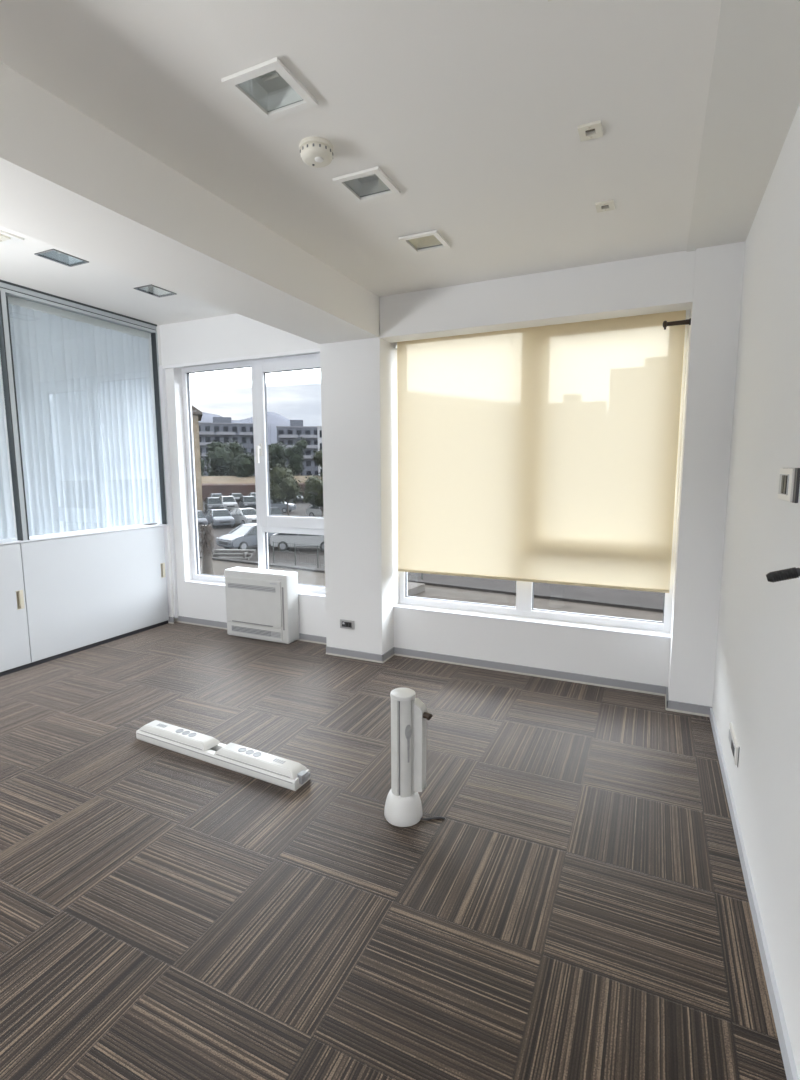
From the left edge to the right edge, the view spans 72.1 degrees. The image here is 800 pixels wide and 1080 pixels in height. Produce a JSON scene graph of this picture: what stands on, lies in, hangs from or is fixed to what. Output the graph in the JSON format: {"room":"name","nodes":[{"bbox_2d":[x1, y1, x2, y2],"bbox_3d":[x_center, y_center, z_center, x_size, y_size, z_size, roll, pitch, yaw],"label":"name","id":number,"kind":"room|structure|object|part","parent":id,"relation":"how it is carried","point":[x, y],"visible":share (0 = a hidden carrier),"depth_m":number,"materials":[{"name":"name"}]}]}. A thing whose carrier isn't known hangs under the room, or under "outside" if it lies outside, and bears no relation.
{"room":"empty office room","nodes":[
{"label":"empty office room","id":0,"kind":"room"},
{"bbox_2d":[0,358,16,536],"bbox_3d":[-4.851,-0.335,3.042,2.680,3.110,6.660,3,8,25],"label":"window frame","id":1,"kind":"structure","parent":0,"point":[1,379],"depth_m":6.20,"materials":[{"name":"white paint"}]},
{"bbox_2d":[16,591,19,607],"bbox_3d":[-2.814,0.439,4.056,0.004,0.132,0.044,3,8,25],"label":"handle","id":2,"kind":"object","parent":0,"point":[17,592],"depth_m":4.05,"materials":[{"name":"beige"}]},
{"bbox_2d":[0,280,167,544],"bbox_3d":[-3.550,-0.691,2.358,0.076,1.840,6.205,3,8,25],"label":"window frame","id":3,"kind":"structure","parent":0,"point":[6,288],"depth_m":4.04,"materials":[{"name":"grey metal"}]},
{"bbox_3d":[-3.549,-1.574,2.240,0.050,0.031,6.200,3,8,25],"label":"head rail","id":4,"kind":"part","parent":3,"relation":"part of","materials":[{"name":"grey metal"}]},
{"bbox_3d":[-3.548,-1.540,2.244,0.052,0.022,6.200,3,8,25],"label":"rail","id":5,"kind":"part","parent":3,"relation":"part of","materials":[{"name":"grey metal"}]},
{"bbox_3d":[-3.549,0.215,2.473,0.074,0.012,6.200,3,8,25],"label":"rail","id":6,"kind":"part","parent":3,"relation":"part of","materials":[{"name":"white plastic"}]},
{"bbox_3d":[-2.244,-1.022,5.143,0.052,1.753,0.019,3,8,25],"label":"post","id":7,"kind":"part","parent":3,"relation":"part of","materials":[{"name":"grey metal"}]},
{"bbox_2d":[156,325,174,617],"bbox_3d":[-2.216,-0.602,5.191,0.044,2.743,0.068,3,8,25],"label":"trim","id":8,"kind":"structure","parent":3,"relation":"attached to","point":[166,528],"depth_m":5.26,"materials":[{"name":"white paint"}]},
{"bbox_2d":[0,226,235,324],"bbox_3d":[-3.813,-1.695,2.492,4.488,0.120,6.460,3,8,25],"label":"ceiling","id":9,"kind":"structure","parent":0,"point":[93,283],"depth_m":3.93,"materials":[{"name":"white paint"}]},
{"bbox_2d":[0,380,14,538],"bbox_3d":[-3.159,-0.812,3.360,0.062,1.768,1.366,3,8,25],"label":"vertical blind","id":10,"kind":"object","parent":9,"relation":"hanging from","point":[7,531],"visible":1,"depth_m":4.00,"materials":[{"name":"white fabric"}]},
{"bbox_2d":[0,230,23,244],"bbox_3d":[-2.272,-1.703,3.072,0.160,0.025,0.240,3,8,25],"label":"recessed light","id":11,"kind":"object","parent":9,"relation":"attached to","point":[6,238],"visible":1,"depth_m":3.11,"materials":[{"name":"white plastic"}]},
{"bbox_2d":[34,249,88,266],"bbox_3d":[-2.109,-1.784,3.430,0.180,0.056,0.230,3,8,25],"label":"recessed light","id":12,"kind":"object","parent":9,"relation":"in","point":[54,255],"visible":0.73,"depth_m":3.48,"materials":[{"name":"grey glass"}]},
{"bbox_2d":[7,295,158,536],"bbox_3d":[-2.585,-0.972,4.591,0.062,1.768,1.270,3,8,25],"label":"vertical blind","id":13,"kind":"object","parent":9,"relation":"hanging from","point":[83,383],"visible":0.88,"depth_m":4.51,"materials":[{"name":"white fabric"}]},
{"bbox_3d":[-2.588,-1.812,4.483,0.044,0.075,1.270,3,8,25],"label":"head rail","id":14,"kind":"part","parent":13,"relation":"part of","materials":[{"name":"white metal"}]},
{"bbox_2d":[134,284,175,297],"bbox_3d":[-1.811,-1.867,4.069,0.180,0.056,0.230,3,8,25],"label":"recessed light","id":15,"kind":"object","parent":9,"relation":"in","point":[153,290],"visible":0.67,"depth_m":4.13,"materials":[{"name":"grey metal"}]},
{"bbox_2d":[0,62,379,343],"bbox_3d":[-1.638,-1.356,1.283,0.502,0.504,6.030,3,8,25],"label":"ceiling beam","id":16,"kind":"structure","parent":0,"point":[69,182],"depth_m":2.25,"materials":[{"name":"white paint"}]},
{"bbox_2d":[0,0,720,296],"bbox_3d":[-0.444,-1.423,0.956,1.931,0.160,6.460,3,8,25],"label":"ceiling","id":17,"kind":"structure","parent":0,"point":[473,110],"depth_m":1.88,"materials":[{"name":"white paint"}]},
{"bbox_2d":[221,57,317,121],"bbox_3d":[-0.413,-1.464,1.763,0.212,0.064,0.220,3,8,25],"label":"recessed light","id":18,"kind":"object","parent":17,"relation":"in","point":[268,88],"visible":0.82,"depth_m":1.80,"materials":[{"name":"white metal"}]},
{"bbox_2d":[299,136,333,167],"bbox_3d":[-0.315,-1.457,2.080,0.128,0.060,0.128,3,8,25],"label":"smoke detector","id":19,"kind":"object","parent":17,"relation":"attached to","point":[317,152],"visible":1,"depth_m":2.04,"materials":[{"name":"beige plastic"}]},
{"bbox_2d":[333,166,400,203],"bbox_3d":[-0.140,-1.541,2.349,0.212,0.064,0.220,3,8,25],"label":"recessed light","id":20,"kind":"object","parent":17,"relation":"in","point":[370,184],"visible":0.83,"depth_m":2.40,"materials":[{"name":"white metal"}]},
{"bbox_2d":[399,230,450,253],"bbox_3d":[0.135,-1.617,2.938,0.212,0.064,0.220,3,8,25],"label":"recessed light","id":21,"kind":"object","parent":17,"relation":"in","point":[433,240],"visible":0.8,"depth_m":3.00,"materials":[{"name":"white metal"}]},
{"bbox_2d":[578,120,602,141],"bbox_3d":[0.687,-1.484,1.981,0.078,0.030,0.088,3,8,25],"label":"ceiling plate","id":22,"kind":"object","parent":17,"relation":"attached to","point":[597,126],"visible":0.98,"depth_m":1.98,"materials":[{"name":"beige plastic"}]},
{"bbox_2d":[595,199,614,212],"bbox_3d":[0.951,-1.557,2.548,0.078,0.030,0.088,3,8,25],"label":"ceiling plate","id":23,"kind":"object","parent":17,"relation":"attached to","point":[610,205],"visible":0.97,"depth_m":2.54,"materials":[{"name":"beige plastic"}]},
{"bbox_2d":[0,621,786,1079],"bbox_3d":[-2.522,1.275,2.165,7.400,0.120,6.660,3,8,25],"label":"floor","id":24,"kind":"structure","parent":0,"point":[578,907],"depth_m":1.98,"materials":[{"name":"carpet"}]},
{"bbox_2d":[0,541,30,676],"bbox_3d":[-3.227,0.557,3.587,0.384,0.948,1.300,3,8,25],"label":"storage cabinet","id":25,"kind":"object","parent":24,"relation":"on","point":[15,656],"visible":1,"depth_m":4.01,"materials":[{"name":"white laminate"}]},
{"bbox_3d":[-2.805,0.440,4.052,0.018,0.140,0.052,3,8,25],"label":"handle","id":26,"kind":"part","parent":25,"relation":"part of","materials":[{"name":"beige"}]},
{"bbox_2d":[0,525,168,666],"bbox_3d":[-2.680,0.405,4.758,0.384,0.948,1.300,3,8,25],"label":"storage cabinet","id":27,"kind":"object","parent":24,"relation":"on","point":[83,592],"visible":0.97,"depth_m":4.57,"materials":[{"name":"white laminate"}]},
{"bbox_3d":[-2.258,0.287,5.224,0.018,0.140,0.052,3,8,25],"label":"handle","id":28,"kind":"part","parent":27,"relation":"part of","materials":[{"name":"beige"}]},
{"bbox_2d":[136,720,309,790],"bbox_3d":[-0.934,1.080,2.825,1.114,0.086,0.122,4,8,27],"label":"power strip","id":29,"kind":"object","parent":24,"relation":"on","point":[289,774],"visible":1,"depth_m":2.75,"materials":[{"name":"white plastic"}]},
{"bbox_2d":[245,750,253,753],"bbox_3d":[-0.744,1.050,2.722,0.042,0.003,0.042,0,7,5],"label":"socket","id":30,"kind":"object","parent":29,"relation":"attached to","point":[246,751],"depth_m":2.72,"materials":[{"name":"grey plastic"}]},
{"bbox_2d":[253,752,261,756],"bbox_3d":[-0.701,1.053,2.700,0.042,0.003,0.042,-4,8,-25],"label":"socket","id":31,"kind":"object","parent":29,"relation":"attached to","point":[255,754],"depth_m":2.70,"materials":[{"name":"grey plastic"}]},
{"bbox_2d":[225,567,298,643],"bbox_3d":[-1.212,0.561,4.799,0.670,0.593,0.182,3,8,25],"label":"air conditioner","id":32,"kind":"object","parent":24,"relation":"on","point":[262,604],"visible":1,"depth_m":4.70,"materials":[{"name":"white plastic"}]},
{"bbox_2d":[231,626,270,636],"bbox_3d":[-1.293,0.791,4.771,0.430,0.041,0.005,3,8,25],"label":"grille","id":33,"kind":"object","parent":32,"relation":"attached to","point":[253,631],"depth_m":4.77,"materials":[{"name":"grey plastic"}]},
{"bbox_2d":[228,583,274,591],"bbox_3d":[-1.276,0.407,4.713,0.510,0.040,0.010,3,8,25],"label":"grille","id":34,"kind":"object","parent":32,"relation":"attached to","point":[240,587],"depth_m":4.71,"materials":[{"name":"grey plastic"}]},
{"bbox_3d":[-1.263,0.528,4.732,0.590,0.390,0.016,3,8,25],"label":"panel","id":35,"kind":"part","parent":32,"relation":"part of","materials":[{"name":"white plastic"}]},
{"bbox_3d":[-1.262,0.788,4.767,0.590,0.105,0.014,3,8,25],"label":"panel","id":36,"kind":"part","parent":32,"relation":"part of","materials":[{"name":"white plastic"}]},
{"bbox_2d":[271,632,280,637],"bbox_3d":[-1.052,0.804,4.660,0.092,0.041,0.005,3,8,25],"label":"label","id":37,"kind":"object","parent":32,"relation":"attached to","point":[273,634],"depth_m":4.66,"materials":[{"name":"white paper"}]},
{"bbox_2d":[384,688,444,826],"bbox_3d":[0.055,0.907,2.304,0.255,0.556,0.164,3,8,25],"label":"post","id":38,"kind":"object","parent":24,"relation":"on","point":[409,714],"visible":1,"depth_m":2.28,"materials":[{"name":"white plastic"},{"name":"black plastic"}]},
{"bbox_2d":[148,241,745,706],"bbox_3d":[-0.192,-0.474,4.295,4.720,2.790,0.460,3,8,25],"label":"wall","id":39,"kind":"structure","parent":0,"point":[359,408],"depth_m":3.83,"materials":[{"name":"white paint"}]},
{"bbox_2d":[159,366,178,617],"bbox_3d":[-2.193,-0.421,5.220,0.050,2.375,0.036,3,8,25],"label":"trim","id":40,"kind":"structure","parent":39,"relation":"attached to","point":[162,379],"depth_m":5.18,"materials":[{"name":"white paint"}]},
{"bbox_2d":[161,348,319,368],"bbox_3d":[-1.366,-1.547,4.694,1.868,0.030,0.036,3,8,25],"label":"trim","id":41,"kind":"structure","parent":39,"relation":"attached to","point":[312,350],"depth_m":4.65,"materials":[{"name":"white paint"}]},
{"bbox_2d":[181,353,324,592],"bbox_3d":[-1.264,-0.564,4.877,1.698,2.001,0.141,3,8,25],"label":"window","id":42,"kind":"structure","parent":39,"relation":"in","point":[267,523],"depth_m":4.84,"materials":[{"name":"white plastic"}]},
{"bbox_3d":[-1.228,-0.755,4.788,0.030,0.170,0.056,3,8,25],"label":"handle","id":43,"kind":"part","parent":42,"relation":"part of","materials":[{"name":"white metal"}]},
{"bbox_3d":[-0.872,-0.804,4.672,0.818,1.415,0.045,3,8,25],"label":"sash","id":44,"kind":"part","parent":42,"relation":"part of","materials":[{"name":"white plastic"}]},
{"bbox_2d":[185,579,324,597],"bbox_3d":[-1.239,0.432,5.027,1.718,0.012,0.234,3,8,25],"label":"windowsill","id":45,"kind":"structure","parent":39,"relation":"attached to","point":[304,593],"depth_m":5.12,"materials":[{"name":"white plastic"}]},
{"bbox_2d":[340,619,353,629],"bbox_3d":[-0.416,0.661,4.309,0.124,0.070,0.017,3,8,25],"label":"socket plate","id":46,"kind":"object","parent":39,"relation":"attached to","point":[347,624],"visible":1,"depth_m":4.30,"materials":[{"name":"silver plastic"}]},
{"bbox_2d":[168,616,711,716],"bbox_3d":[-0.183,0.896,4.334,4.600,0.062,0.246,3,8,25],"label":"baseboard","id":47,"kind":"structure","parent":39,"relation":"attached to","point":[688,708],"depth_m":4.03,"materials":[{"name":"grey plastic"}]},
{"bbox_2d":[393,603,670,638],"bbox_3d":[0.892,0.568,4.048,1.976,0.012,0.237,3,8,25],"label":"window sill","id":48,"kind":"structure","parent":39,"relation":"attached to","point":[632,631],"depth_m":3.91,"materials":[{"name":"white plastic"}]},
{"bbox_2d":[399,310,689,631],"bbox_3d":[0.900,-0.471,3.941,1.976,2.075,0.070,3,8,25],"label":"window","id":49,"kind":"structure","parent":39,"relation":"in","point":[524,590],"depth_m":3.93,"materials":[{"name":"white plastic"}]},
{"bbox_2d":[394,310,689,592],"bbox_3d":[0.857,-0.596,3.821,1.957,1.788,0.065,3,8,25],"label":"roller blind","id":50,"kind":"object","parent":49,"relation":"attached to","point":[540,454],"visible":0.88,"depth_m":3.75,"materials":[{"name":"beige fabric"}]},
{"bbox_3d":[1.734,-0.594,3.401,0.007,1.580,0.036,3,8,25],"label":"pull chain","id":51,"kind":"part","parent":50,"relation":"part of","materials":[{"name":"white plastic"}]},
{"bbox_2d":[663,318,690,329],"bbox_3d":[1.621,-1.267,3.224,0.148,0.051,0.042,3,8,25],"label":"peg","id":52,"kind":"object","parent":39,"relation":"attached to","point":[688,321],"visible":0.98,"depth_m":3.21,"materials":[{"name":"black plastic"}]},
{"bbox_3d":[1.565,-1.270,3.249,0.025,0.051,0.042,3,8,25],"label":"knob","id":53,"kind":"part","parent":52,"relation":"part of","materials":[{"name":"brown metal"}]},
{"bbox_3d":[1.629,-1.271,3.220,0.119,0.029,0.030,3,8,25],"label":"rod","id":54,"kind":"part","parent":52,"relation":"part of","materials":[{"name":"brown metal"}]},
{"bbox_2d":[687,0,799,251],"bbox_3d":[0.649,-1.359,0.454,0.479,0.168,6.460,3,8,25],"label":"ceiling beam","id":55,"kind":"structure","parent":0,"point":[753,102],"depth_m":1.87,"materials":[{"name":"white paint"}]},
{"bbox_2d":[712,104,799,1079],"bbox_3d":[0.740,0.025,0.481,0.200,3.002,6.660,3,8,25],"label":"wall","id":56,"kind":"structure","parent":0,"point":[756,690],"depth_m":1.96,"materials":[{"name":"white paint"}]},
{"bbox_2d":[728,723,739,766],"bbox_3d":[1.462,0.893,2.414,0.014,0.088,0.257,3,8,25],"label":"wall socket","id":57,"kind":"object","parent":56,"relation":"attached to","point":[732,739],"visible":1,"depth_m":2.37,"materials":[{"name":"white plastic"}]},
{"bbox_2d":[710,708,798,1079],"bbox_3d":[0.592,1.377,0.575,0.012,0.058,5.990,3,8,25],"label":"baseboard","id":58,"kind":"structure","parent":56,"relation":"attached to","point":[781,1028],"depth_m":1.70,"materials":[{"name":"silver metal"}]},
{"bbox_2d":[766,567,799,582],"bbox_3d":[0.967,0.084,1.352,0.111,0.050,0.029,4,8,28],"label":"door handle","id":59,"kind":"object","parent":56,"relation":"attached to","point":[791,573],"visible":1,"depth_m":1.35,"materials":[{"name":"black metal"}]},
{"bbox_2d":[778,468,799,502],"bbox_3d":[1.145,-0.161,1.605,0.019,0.095,0.278,3,8,25],"label":"light switch","id":60,"kind":"object","parent":56,"relation":"attached to","point":[789,478],"visible":1,"depth_m":1.60,"materials":[{"name":"white plastic"}]},
{"label":"outside","id":61,"kind":"structure","parent":0,"visible":0},
{"bbox_2d":[201,476,322,483],"bbox_3d":[-0.167,-11.064,109.756,185.130,3.900,111.996,3,8,25],"label":"embankment","id":62,"kind":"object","parent":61,"point":[204,479],"visible":0.06,"depth_m":96.36,"materials":[{"name":"beige concrete"}]},
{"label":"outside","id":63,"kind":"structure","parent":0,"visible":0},
{"bbox_2d":[140,501,663,606],"bbox_3d":[17.596,-24.014,226.432,680.000,0.200,419.240,3,8,25],"label":"ground","id":64,"kind":"structure","parent":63,"point":[648,598],"depth_m":24.32,"materials":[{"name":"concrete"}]},
{"bbox_2d":[192,406,202,510],"bbox_3d":[-30.413,-11.600,69.233,10.600,15.500,9.900,-3,8,-21],"label":"stone house","id":65,"kind":"structure","parent":64,"relation":"on","point":[197,414],"depth_m":66.86,"materials":[{"name":"beige stone"}]},
{"bbox_2d":[197,510,207,526],"bbox_3d":[-17.671,-1.754,46.931,1.850,1.535,4.260,-4,8,-29],"label":"car","id":66,"kind":"object","parent":64,"relation":"on","point":[201,519],"visible":0.41,"depth_m":45.88,"materials":[{"name":"grey paint"}]},
{"bbox_2d":[200,451,206,475],"bbox_3d":[-37.410,-12.184,98.344,5.126,9.410,5.815,-1,7,-5],"label":"tree","id":67,"kind":"object","parent":64,"relation":"on","point":[203,464],"visible":0.09,"depth_m":98.98,"materials":[{"name":"green plant"}]},
{"bbox_2d":[205,497,223,511],"bbox_3d":[-21.809,-4.110,64.430,1.850,1.795,4.340,-4,8,-24],"label":"car","id":68,"kind":"object","parent":64,"relation":"on","point":[210,502],"visible":0.76,"depth_m":63.52,"materials":[{"name":"black paint"}]},
{"bbox_2d":[209,493,222,496],"bbox_3d":[-27.169,-6.141,81.476,1.850,1.535,4.260,-3,8,-24],"label":"car","id":69,"kind":"object","parent":64,"relation":"on","point":[215,494],"visible":0.16,"depth_m":80.98,"materials":[{"name":"grey paint"}]},
{"bbox_2d":[205,509,234,527],"bbox_3d":[-15.958,-1.973,48.583,1.850,1.535,4.260,-4,8,-29],"label":"car","id":70,"kind":"object","parent":64,"relation":"on","point":[219,517],"visible":0.88,"depth_m":47.47,"materials":[{"name":"grey paint"}]},
{"bbox_2d":[204,438,245,475],"bbox_3d":[-35.990,-14.861,111.286,7.871,11.379,9.915,3,8,25],"label":"tree","id":71,"kind":"object","parent":64,"relation":"on","point":[220,455],"visible":0.88,"depth_m":109.19,"materials":[{"name":"green plant"}]},
{"bbox_2d":[199,417,254,475],"bbox_3d":[-50.704,-25.549,160.856,17.200,20.050,13.200,-3,8,-17],"label":"apartment block","id":72,"kind":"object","parent":64,"relation":"on","point":[222,429],"visible":0.35,"depth_m":154.96,"materials":[{"name":"grey concrete"}]},
{"bbox_2d":[219,496,237,508],"bbox_3d":[-21.220,-4.538,67.749,1.850,1.795,4.340,-4,8,-26],"label":"car","id":73,"kind":"object","parent":64,"relation":"on","point":[229,502],"visible":0.66,"depth_m":66.55,"materials":[{"name":"grey paint"}]},
{"bbox_2d":[212,549,255,559],"bbox_3d":[-9.422,0.824,30.696,2.500,0.480,1.060,0,7,5],"label":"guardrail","id":74,"kind":"object","parent":64,"relation":"on","point":[247,555],"depth_m":30.68,"materials":[{"name":"grey metal"}]},
{"bbox_2d":[230,493,242,501],"bbox_3d":[-24.463,-6.261,82.321,1.850,1.535,4.260,-3,8,-22],"label":"car","id":75,"kind":"object","parent":64,"relation":"on","point":[236,495],"visible":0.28,"depth_m":81.50,"materials":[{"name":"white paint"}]},
{"bbox_2d":[231,452,254,476],"bbox_3d":[-28.482,-12.074,101.470,5.886,8.327,5.935,3,8,25],"label":"tree","id":76,"kind":"object","parent":64,"relation":"on","point":[243,465],"visible":0.79,"depth_m":99.54,"materials":[{"name":"green plant"}]},
{"bbox_2d":[230,508,256,523],"bbox_3d":[-13.947,-2.125,49.710,1.850,1.535,4.260,-7,10,-41],"label":"car","id":77,"kind":"object","parent":64,"relation":"on","point":[241,515],"visible":0.59,"depth_m":48.88,"materials":[{"name":"grey paint"}]},
{"bbox_2d":[216,523,275,548],"bbox_3d":[-9.396,-0.260,35.005,1.850,1.535,4.260,6,9,39],"label":"car","id":78,"kind":"object","parent":64,"relation":"on","point":[243,536],"visible":0.59,"depth_m":33.88,"materials":[{"name":"grey paint"}]},
{"bbox_2d":[239,496,255,508],"bbox_3d":[-18.570,-4.515,67.488,1.850,1.795,4.340,-3,8,-24],"label":"car","id":79,"kind":"object","parent":64,"relation":"on","point":[245,501],"visible":0.72,"depth_m":66.57,"materials":[{"name":"black paint"}]},
{"bbox_2d":[270,507,282,514],"bbox_3d":[-11.864,-2.266,50.746,1.850,1.535,3.682,-4,8,-24],"label":"car","id":80,"kind":"object","parent":64,"relation":"on","point":[274,510],"visible":0.16,"depth_m":50.20,"materials":[{"name":"black paint"}]},
{"bbox_2d":[268,442,286,470],"bbox_3d":[-24.595,-14.130,108.456,6.735,10.626,6.399,3,8,25],"label":"tree","id":81,"kind":"object","parent":64,"relation":"on","point":[275,450],"visible":0.47,"depth_m":106.30,"materials":[{"name":"green plant"}]},
{"bbox_2d":[270,500,295,512],"bbox_3d":[-14.511,-4.135,64.392,4.340,1.795,1.850,1,7,9],"label":"car","id":82,"kind":"object","parent":64,"relation":"on","point":[283,507],"visible":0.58,"depth_m":63.48,"materials":[{"name":"grey paint"}]},
{"bbox_2d":[269,463,301,515],"bbox_3d":[-11.798,-5.008,55.828,4.590,5.703,4.434,3,8,25],"label":"tree","id":83,"kind":"object","parent":64,"relation":"on","point":[284,488],"visible":0.98,"depth_m":54.65,"materials":[{"name":"green plant"}]},
{"bbox_2d":[281,436,308,475],"bbox_3d":[-19.018,-13.488,101.413,4.828,11.094,5.079,3,8,25],"label":"tree","id":84,"kind":"object","parent":64,"relation":"on","point":[294,454],"visible":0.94,"depth_m":99.78,"materials":[{"name":"green plant"}]},
{"bbox_2d":[276,420,317,475],"bbox_3d":[-27.421,-23.383,150.304,11.700,18.250,11.200,-1,7,-9],"label":"apartment block","id":85,"kind":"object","parent":64,"relation":"on","point":[287,435],"visible":0.37,"depth_m":145.40,"materials":[{"name":"grey concrete"}]},
{"bbox_2d":[290,492,303,502],"bbox_3d":[-16.110,-6.552,84.333,1.850,1.535,4.260,-4,8,-28],"label":"car","id":86,"kind":"object","parent":64,"relation":"on","point":[299,498],"visible":0.36,"depth_m":82.76,"materials":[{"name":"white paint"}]},
{"bbox_2d":[270,533,323,550],"bbox_3d":[-5.804,-0.180,34.268,4.260,1.535,1.850,0,7,3],"label":"car","id":87,"kind":"object","parent":64,"relation":"on","point":[307,540],"visible":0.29,"depth_m":33.45,"materials":[{"name":"grey paint"}]},
{"bbox_2d":[301,474,323,516],"bbox_3d":[-6.670,-3.161,45.495,2.908,4.610,3.121,-6,9,-38],"label":"tree","id":88,"kind":"object","parent":64,"relation":"on","point":[313,493],"visible":0.75,"depth_m":44.59,"materials":[{"name":"green plant"}]},
{"bbox_2d":[306,505,323,516],"bbox_3d":[-7.520,-3.031,56.581,4.260,1.535,1.850,4,8,31],"label":"car","id":89,"kind":"object","parent":64,"relation":"on","point":[312,512],"visible":0.24,"depth_m":56.40,"materials":[{"name":"grey paint"}]},
{"bbox_2d":[311,449,322,475],"bbox_3d":[-12.963,-13.147,102.229,6.582,10.146,6.549,3,8,25],"label":"tree","id":90,"kind":"object","parent":64,"relation":"on","point":[317,456],"visible":0.14,"depth_m":100.76,"materials":[{"name":"green plant"}]},
{"bbox_2d":[317,426,322,474],"bbox_3d":[-14.974,-20.395,132.102,9.200,16.850,9.300,-1,7,-6],"label":"apartment block","id":91,"kind":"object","parent":64,"relation":"on","point":[319,428],"visible":0.07,"depth_m":126.91,"materials":[{"name":"grey concrete"}]},
{"bbox_2d":[273,541,422,578],"bbox_3d":[-2.872,0.930,27.027,9.060,1.150,0.063,4,8,31],"label":"wire fence","id":92,"kind":"object","parent":64,"relation":"on","point":[295,562],"visible":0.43,"depth_m":28.39,"materials":[{"name":"grey metal"}]},
{"bbox_2d":[199,555,662,611],"bbox_3d":[-2.801,1.584,25.579,40.000,0.220,0.350,4,8,31],"label":"kerb","id":93,"kind":"object","parent":64,"relation":"on","point":[441,584],"depth_m":21.56,"materials":[{"name":"concrete"}]},
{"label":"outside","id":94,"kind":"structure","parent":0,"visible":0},
{"bbox_2d":[198,412,289,444],"bbox_3d":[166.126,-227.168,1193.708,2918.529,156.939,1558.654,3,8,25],"label":"hills","id":95,"kind":"structure","parent":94,"point":[273,419],"depth_m":1353.12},
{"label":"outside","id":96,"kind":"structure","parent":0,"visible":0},
{"bbox_2d":[199,558,662,621],"bbox_3d":[-4.250,2.037,22.480,40.000,0.120,6.500,4,8,31],"label":"pavement","id":97,"kind":"structure","parent":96,"point":[219,567],"depth_m":20.58,"materials":[{"name":"grey concrete"}]},
{"bbox_2d":[198,522,218,574],"bbox_3d":[-8.916,0.406,25.318,1.189,2.431,1.174,3,8,25],"label":"tree stump","id":98,"kind":"object","parent":97,"relation":"on","point":[206,543],"visible":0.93,"depth_m":25.16,"materials":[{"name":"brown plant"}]},
{"bbox_2d":[408,582,424,595],"bbox_3d":[-0.375,1.929,21.548,2.000,0.300,2.000,4,8,31],"label":"concrete slab","id":99,"kind":"object","parent":97,"relation":"on","point":[414,588],"visible":0.24,"depth_m":21.43,"materials":[{"name":"grey concrete"}]},
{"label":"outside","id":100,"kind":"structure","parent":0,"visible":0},
{"bbox_2d":[202,483,305,500],"bbox_3d":[0.181,-9.576,102.655,171.779,2.750,102.334,3,8,25],"label":"terrace","id":101,"kind":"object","parent":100,"point":[245,489],"visible":0.07,"depth_m":89.33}
]}

